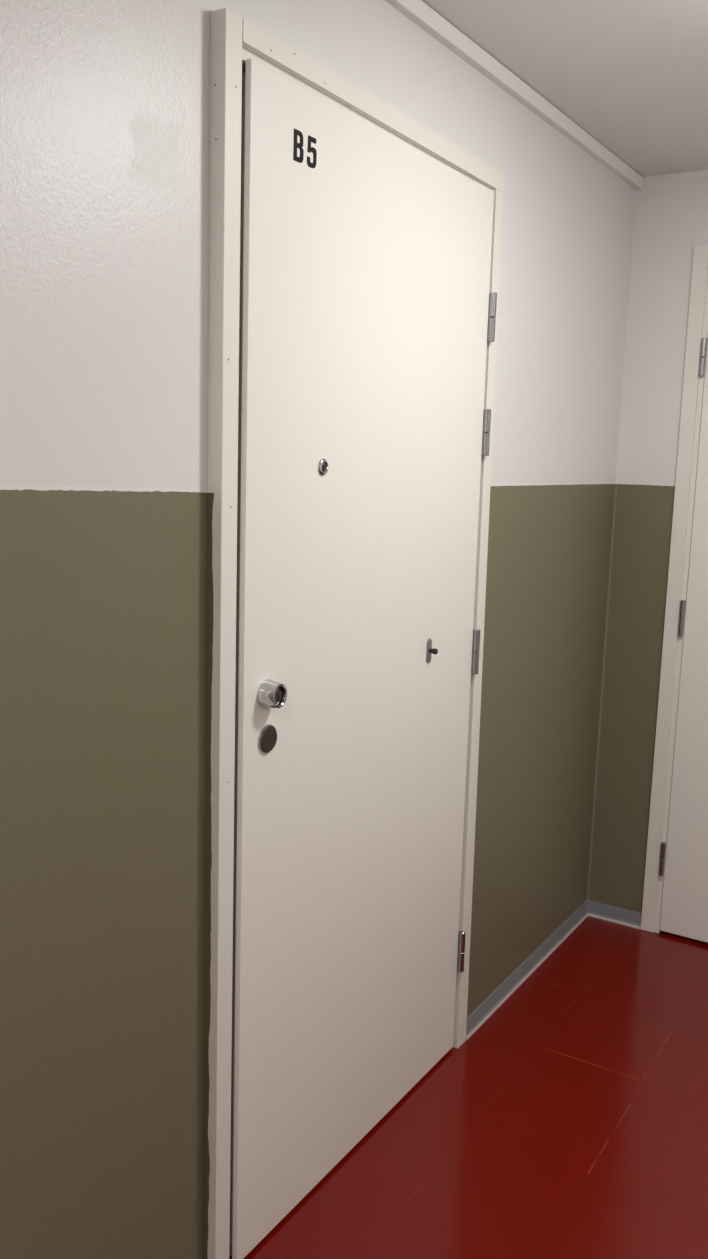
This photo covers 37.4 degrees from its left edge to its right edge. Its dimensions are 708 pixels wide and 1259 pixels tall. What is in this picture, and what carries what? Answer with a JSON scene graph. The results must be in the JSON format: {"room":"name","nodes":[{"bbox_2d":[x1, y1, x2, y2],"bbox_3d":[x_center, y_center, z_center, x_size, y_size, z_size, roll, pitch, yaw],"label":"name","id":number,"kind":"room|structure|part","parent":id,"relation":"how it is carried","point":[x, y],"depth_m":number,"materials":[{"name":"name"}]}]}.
{"room":"apartment building corridor","nodes":[
{"label":"apartment building corridor","id":0,"kind":"room"},
{"bbox_2d":[0,0,635,1258],"bbox_3d":[-0.471,0.064,1.480,0.218,2.320,4.463,7,11,31],"label":"wall","id":1,"kind":"structure","parent":0,"point":[105,104],"depth_m":1.58,"materials":[{"name":"paint"}]},
{"bbox_2d":[203,8,503,1258],"bbox_3d":[0.004,0.071,2.141,0.118,2.118,1.000,7,11,31],"label":"door frame","id":2,"kind":"structure","parent":1,"relation":"attached to","point":[234,39],"depth_m":1.73,"materials":[{"name":"paint"}]},
{"bbox_2d":[229,59,496,1258],"bbox_3d":[0.041,0.095,2.131,0.086,2.059,0.893,7,11,31],"label":"door","id":3,"kind":"structure","parent":1,"relation":"in","point":[367,309],"depth_m":2.00,"materials":[{"name":"paint"}]},
{"bbox_3d":[-0.150,0.189,1.813,0.004,0.050,0.050,7,11,31],"label":"plate","id":4,"kind":"part","parent":3,"relation":"part of","materials":[{"name":"metal"}]},
{"bbox_3d":[0.165,0.046,2.295,0.004,0.055,0.020,7,11,31],"label":"bell plate","id":5,"kind":"part","parent":3,"relation":"part of","materials":[{"name":"grey plastic"}]},
{"bbox_3d":[0.174,0.047,2.291,0.017,0.013,0.013,7,11,31],"label":"bell knob","id":6,"kind":"part","parent":3,"relation":"part of","materials":[{"name":"black plastic"}]},
{"bbox_2d":[385,0,643,189],"bbox_3d":[-0.348,-1.050,1.239,0.048,0.034,4.463,7,11,31],"label":"molding","id":7,"kind":"structure","parent":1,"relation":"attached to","point":[419,12],"depth_m":2.29,"materials":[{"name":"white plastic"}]},
{"bbox_2d":[466,900,641,1040],"bbox_3d":[0.606,0.989,3.042,0.186,0.050,0.925,7,11,31],"label":"baseboard","id":8,"kind":"structure","parent":1,"relation":"attached to","point":[590,908],"depth_m":3.16,"materials":[{"name":"grey plastic"}]},
{"bbox_2d":[229,916,707,1258],"bbox_3d":[0.305,1.353,1.236,2.070,0.100,4.763,7,11,31],"label":"floor","id":9,"kind":"structure","parent":0,"point":[572,1123],"depth_m":2.32,"materials":[{"name":"red paint"}]},
{"bbox_2d":[422,0,707,176],"bbox_3d":[0.375,-1.033,0.843,2.070,0.100,4.763,7,11,31],"label":"ceiling","id":10,"kind":"structure","parent":0,"point":[632,75],"depth_m":2.22,"materials":[{"name":"paint"}]},
{"bbox_2d":[587,169,707,912],"bbox_3d":[1.551,-0.119,2.953,2.070,2.320,0.200,7,11,31],"label":"wall","id":11,"kind":"structure","parent":0,"point":[671,210],"depth_m":3.22,"materials":[{"name":"paint"}]},
{"bbox_2d":[641,245,707,932],"bbox_3d":[1.377,-0.028,3.011,0.928,2.110,0.110,7,11,31],"label":"door frame","id":12,"kind":"structure","parent":11,"relation":"attached to","point":[697,329],"depth_m":3.18,"materials":[{"name":"paint"}]},
{"bbox_2d":[659,338,707,942],"bbox_3d":[1.352,-0.005,2.990,0.823,2.046,0.068,7,11,31],"label":"door","id":13,"kind":"structure","parent":11,"relation":"in","point":[684,910],"depth_m":3.22,"materials":[{"name":"paint"}]}
]}

